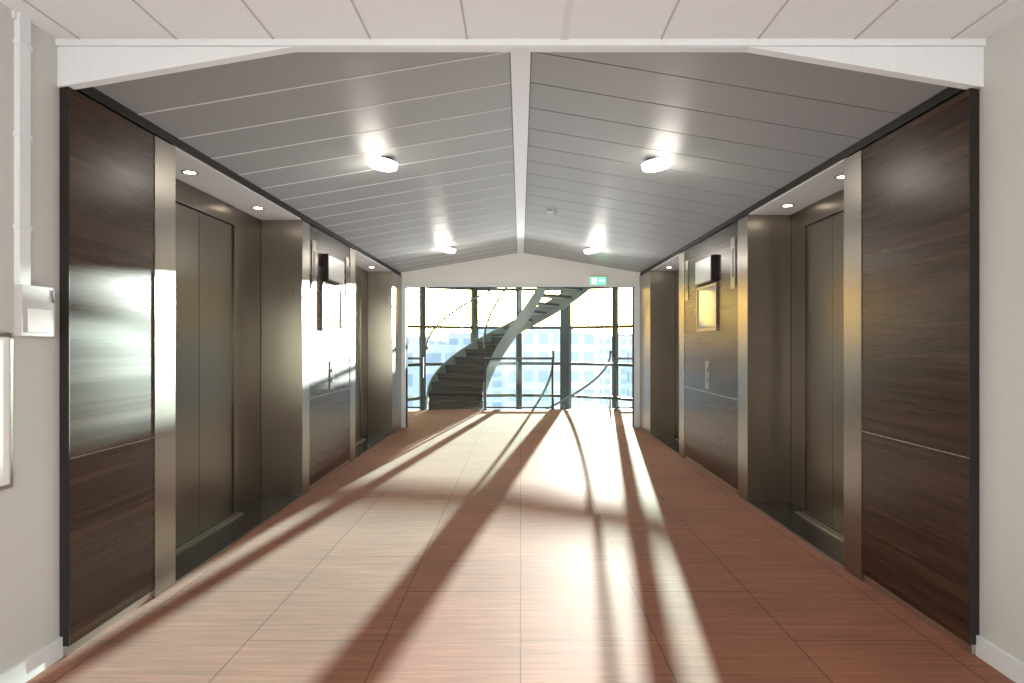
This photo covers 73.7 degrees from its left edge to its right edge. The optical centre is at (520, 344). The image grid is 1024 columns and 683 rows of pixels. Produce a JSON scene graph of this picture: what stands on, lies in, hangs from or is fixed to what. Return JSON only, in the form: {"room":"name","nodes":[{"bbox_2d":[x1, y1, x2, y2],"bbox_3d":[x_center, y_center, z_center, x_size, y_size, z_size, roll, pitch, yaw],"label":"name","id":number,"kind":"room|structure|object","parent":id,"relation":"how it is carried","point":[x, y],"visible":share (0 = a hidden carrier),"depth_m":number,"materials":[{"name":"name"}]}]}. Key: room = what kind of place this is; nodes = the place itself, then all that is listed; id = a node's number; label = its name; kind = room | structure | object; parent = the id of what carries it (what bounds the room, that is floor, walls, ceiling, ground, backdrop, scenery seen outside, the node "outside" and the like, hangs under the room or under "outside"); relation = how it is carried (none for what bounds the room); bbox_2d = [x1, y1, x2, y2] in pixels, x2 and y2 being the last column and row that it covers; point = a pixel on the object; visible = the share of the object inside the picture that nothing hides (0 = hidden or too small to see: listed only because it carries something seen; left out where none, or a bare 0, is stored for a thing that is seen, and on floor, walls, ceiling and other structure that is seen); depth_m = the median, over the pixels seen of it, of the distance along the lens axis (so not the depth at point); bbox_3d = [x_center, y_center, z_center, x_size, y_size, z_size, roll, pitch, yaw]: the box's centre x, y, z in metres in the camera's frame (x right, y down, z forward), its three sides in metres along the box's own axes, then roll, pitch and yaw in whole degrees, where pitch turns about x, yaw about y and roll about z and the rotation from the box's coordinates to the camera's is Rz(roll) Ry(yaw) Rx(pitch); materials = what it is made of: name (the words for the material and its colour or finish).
{"room":"elevator lobby","nodes":[
{"label":"elevator lobby","id":0,"kind":"room"},
{"bbox_2d":[0,2,401,682],"bbox_3d":[-2.313,-0.200,3.365,0.874,3.000,15.130,0,0,0],"label":"wall","id":1,"kind":"structure","parent":0,"point":[88,514],"depth_m":3.21,"materials":[{"name":"brown wood"}]},
{"bbox_2d":[0,333,12,490],"bbox_3d":[-1.915,0.245,2.429,0.010,0.580,0.281,0,0,0],"label":"notice sign","id":2,"kind":"object","parent":1,"relation":"attached to","point":[6,339],"visible":1,"depth_m":2.54,"materials":[{"name":"white"}]},
{"bbox_2d":[12,10,32,284],"bbox_3d":[-1.907,-0.748,2.616,0.026,1.035,0.081,0,0,0],"label":"conduit","id":3,"kind":"object","parent":1,"relation":"attached to","point":[22,227],"visible":0.99,"depth_m":2.60,"materials":[{"name":"white paint"}]},
{"bbox_2d":[14,284,54,335],"bbox_3d":[-1.903,-0.133,2.680,0.032,0.195,0.186,0,0,0],"label":"switch","id":4,"kind":"object","parent":1,"relation":"attached to","point":[34,306],"visible":1,"depth_m":2.65,"materials":[{"name":"grey plastic"}]},
{"bbox_2d":[181,170,198,174],"bbox_3d":[-2.055,-1.072,4.241,0.100,0.005,0.100,0,0,0],"label":"recessed light","id":5,"kind":"object","parent":1,"relation":"in","point":[190,172],"visible":1,"depth_m":4.24,"materials":[{"name":"metal"}]},
{"bbox_2d":[176,179,242,553],"bbox_3d":[-2.179,0.113,4.700,0.100,2.367,1.210,0,0,0],"label":"elevator door","id":6,"kind":"structure","parent":1,"relation":"in","point":[206,225],"depth_m":4.76,"materials":[{"name":"metal"}]},
{"bbox_2d":[251,206,264,209],"bbox_3d":[-2.055,-1.072,5.341,0.100,0.005,0.100,0,0,0],"label":"recessed light","id":7,"kind":"object","parent":1,"relation":"in","point":[254,207],"visible":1,"depth_m":5.33,"materials":[{"name":"metal"}]},
{"bbox_2d":[312,239,315,289],"bbox_3d":[-1.875,-0.725,6.195,0.009,0.450,0.120,0,0,0],"label":"sign","id":8,"kind":"object","parent":1,"relation":"attached to","point":[313,241],"visible":1,"depth_m":6.17,"materials":[{"name":"metal"}]},
{"bbox_2d":[330,361,333,389],"bbox_3d":[-1.873,0.299,6.755,0.013,0.275,0.107,0,0,0],"label":"switch","id":9,"kind":"object","parent":1,"relation":"attached to","point":[331,362],"visible":1,"depth_m":6.74,"materials":[{"name":"metal"}]},
{"bbox_2d":[321,281,342,331],"bbox_3d":[-1.869,-0.370,6.794,0.019,0.460,0.720,0,0,0],"label":"frame","id":10,"kind":"object","parent":1,"relation":"attached to","point":[331,295],"depth_m":6.75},
{"bbox_2d":[323,254,343,285],"bbox_3d":[-1.853,-0.743,6.794,0.052,0.255,0.600,0,0,0],"label":"sign","id":11,"kind":"object","parent":1,"relation":"attached to","point":[333,267],"visible":1,"depth_m":6.67,"materials":[{"name":"white plastic"}]},
{"bbox_2d":[346,257,348,298],"bbox_3d":[-1.875,-0.725,7.393,0.009,0.450,0.120,0,0,0],"label":"sign","id":12,"kind":"object","parent":1,"relation":"attached to","point":[347,258],"visible":1,"depth_m":7.37,"materials":[{"name":"metal"}]},
{"bbox_2d":[355,265,365,445],"bbox_3d":[-2.179,0.113,8.860,0.100,2.367,1.210,0,0,0],"label":"elevator door","id":13,"kind":"structure","parent":1,"relation":"in","point":[358,276],"depth_m":9.32,"materials":[{"name":"metal"}]},
{"bbox_2d":[0,0,1023,39],"bbox_3d":[0.000,-1.412,-0.660,5.500,0.306,7.080,0,0,0],"label":"ceiling","id":14,"kind":"structure","parent":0,"point":[61,19],"depth_m":2.65,"materials":[{"name":"white paint"}]},
{"bbox_2d":[515,288,522,408],"bbox_3d":[-0.040,-0.200,17.062,0.190,9.000,0.255,0,0,0],"label":"column","id":15,"kind":"structure","parent":0,"point":[518,363],"depth_m":16.97,"materials":[{"name":"grey metal"}]},
{"bbox_2d":[408,288,631,408],"bbox_3d":[0.000,-0.200,14.605,13.000,9.000,7.350,0,0,0],"label":"window frame","id":16,"kind":"structure","parent":0,"point":[565,327],"depth_m":16.91,"materials":[{"name":"grey metal"}]},
{"bbox_2d":[26,409,1014,682],"bbox_3d":[0.000,1.523,4.805,13.000,0.454,18.010,0,0,0],"label":"floor","id":17,"kind":"structure","parent":0,"point":[454,545],"depth_m":3.71,"materials":[{"name":"brown tile"}]},
{"bbox_2d":[425,288,611,409],"bbox_3d":[-0.040,0.172,14.771,3.787,6.712,2.245,0,0,0],"label":"stair","id":18,"kind":"structure","parent":17,"relation":"on","point":[458,383],"depth_m":14.64,"materials":[{"name":"metal"}]},
{"bbox_2d":[408,357,631,409],"bbox_3d":[-0.040,0.774,13.720,6.130,1.053,0.090,0,0,0],"label":"balustrade","id":19,"kind":"object","parent":17,"relation":"on","point":[409,358],"visible":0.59,"depth_m":13.70,"materials":[{"name":"grey"}]},
{"bbox_2d":[94,52,946,272],"bbox_3d":[0.000,-1.494,6.880,5.500,0.713,8.100,0,0,0],"label":"ceiling","id":20,"kind":"structure","parent":0,"point":[735,128],"depth_m":4.19,"materials":[{"name":"white metal"}]},
{"bbox_2d":[366,156,397,171],"bbox_3d":[-0.972,-1.271,4.800,0.220,0.087,0.220,0,0,0],"label":"ceiling lamp","id":21,"kind":"object","parent":20,"relation":"attached to","point":[379,163],"depth_m":4.73,"materials":[{"name":"white glass"}]},
{"bbox_2d":[440,247,455,252],"bbox_3d":[-0.972,-1.271,9.120,0.220,0.087,0.220,0,0,0],"label":"ceiling lamp","id":22,"kind":"object","parent":20,"relation":"attached to","point":[445,249],"depth_m":9.04,"materials":[{"name":"white glass"}]},
{"bbox_2d":[55,39,985,89],"bbox_3d":[0.000,-1.268,2.849,3.840,0.395,0.062,0,0,0],"label":"beam","id":23,"kind":"structure","parent":20,"relation":"attached to","point":[81,63],"depth_m":2.83,"materials":[{"name":"white paint"}]},
{"bbox_2d":[509,52,531,253],"bbox_3d":[0.000,-1.478,6.830,0.112,0.070,7.900,0,0,0],"label":"ridge","id":24,"kind":"object","parent":20,"relation":"attached to","point":[520,62],"depth_m":4.55,"materials":[{"name":"white paint"}]},
{"bbox_2d":[547,210,556,214],"bbox_3d":[0.331,-1.387,7.150,0.110,0.058,0.110,0,0,0],"label":"smoke detector","id":25,"kind":"object","parent":20,"relation":"attached to","point":[550,212],"visible":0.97,"depth_m":7.11,"materials":[{"name":"white paint"}]},
{"bbox_2d":[584,248,599,253],"bbox_3d":[0.962,-1.273,9.200,0.220,0.087,0.220,0,0,0],"label":"ceiling lamp","id":26,"kind":"object","parent":20,"relation":"attached to","point":[590,250],"depth_m":9.12,"materials":[{"name":"white glass"}]},
{"bbox_2d":[641,157,672,171],"bbox_3d":[0.962,-1.273,4.820,0.220,0.087,0.220,0,0,0],"label":"ceiling lamp","id":27,"kind":"object","parent":20,"relation":"attached to","point":[657,164],"depth_m":4.75,"materials":[{"name":"white glass"}]},
{"bbox_2d":[401,253,639,427],"bbox_3d":[0.000,-0.200,10.850,5.500,3.000,0.200,0,0,0],"label":"wall","id":28,"kind":"structure","parent":0,"point":[515,270],"depth_m":10.78,"materials":[{"name":"white paint"}]},
{"bbox_2d":[590,277,605,284],"bbox_3d":[1.220,-1.010,10.755,0.260,0.130,0.048,0,0,0],"label":"exit sign","id":29,"kind":"object","parent":28,"relation":"attached to","point":[593,280],"visible":1,"depth_m":10.73,"materials":[{"name":"green plastic"}]},
{"bbox_2d":[639,14,1023,682],"bbox_3d":[2.313,-0.200,3.365,0.874,3.000,15.130,0,0,0],"label":"wall","id":30,"kind":"structure","parent":0,"point":[934,196],"depth_m":3.33,"materials":[{"name":"brown wood"}]},
{"bbox_2d":[685,260,688,300],"bbox_3d":[1.875,-0.725,7.696,0.009,0.450,0.120,0,0,0],"label":"sign","id":31,"kind":"object","parent":30,"relation":"attached to","point":[687,261],"visible":1,"depth_m":7.67,"materials":[{"name":"metal"}]},
{"bbox_2d":[695,254,715,285],"bbox_3d":[1.853,-0.743,6.859,0.052,0.255,0.600,0,0,0],"label":"sign","id":32,"kind":"object","parent":30,"relation":"attached to","point":[705,268],"visible":1,"depth_m":6.75,"materials":[{"name":"white plastic"}]},
{"bbox_2d":[696,282,717,331],"bbox_3d":[1.869,-0.370,6.859,0.019,0.460,0.720,0,0,0],"label":"frame","id":33,"kind":"object","parent":30,"relation":"attached to","point":[707,295],"depth_m":6.83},
{"bbox_2d":[705,361,709,388],"bbox_3d":[1.873,0.300,6.816,0.013,0.274,0.146,0,0,0],"label":"switch","id":34,"kind":"object","parent":30,"relation":"attached to","point":[707,363],"visible":1,"depth_m":6.82,"materials":[{"name":"metal"}]},
{"bbox_2d":[731,236,735,288],"bbox_3d":[1.875,-0.725,6.023,0.009,0.450,0.120,0,0,0],"label":"sign","id":35,"kind":"object","parent":30,"relation":"attached to","point":[733,239],"visible":1,"depth_m":6.00,"materials":[{"name":"metal"}]},
{"bbox_2d":[781,204,794,206],"bbox_3d":[2.055,-1.072,5.253,0.100,0.005,0.100,0,0,0],"label":"recessed light","id":36,"kind":"object","parent":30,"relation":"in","point":[785,205],"visible":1,"depth_m":5.24,"materials":[{"name":"metal"}]},
{"bbox_2d":[796,189,843,541],"bbox_3d":[2.179,0.113,4.840,0.100,2.367,1.010,0,0,0],"label":"elevator door","id":37,"kind":"structure","parent":30,"relation":"in","point":[822,225],"depth_m":5.00,"materials":[{"name":"metal"}]},
{"bbox_2d":[834,175,843,178],"bbox_3d":[2.055,-1.072,4.353,0.100,0.005,0.100,0,0,0],"label":"recessed light","id":38,"kind":"object","parent":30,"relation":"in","point":[838,176],"visible":0.6,"depth_m":4.36,"materials":[{"name":"metal"}]},
{"label":"outside","id":39,"kind":"structure","parent":0,"visible":0},
{"bbox_2d":[408,329,631,408],"bbox_3d":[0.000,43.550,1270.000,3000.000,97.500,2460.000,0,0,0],"label":"building","id":40,"kind":"structure","parent":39,"point":[585,347],"depth_m":129.00,"materials":[{"name":"white"}]}
]}

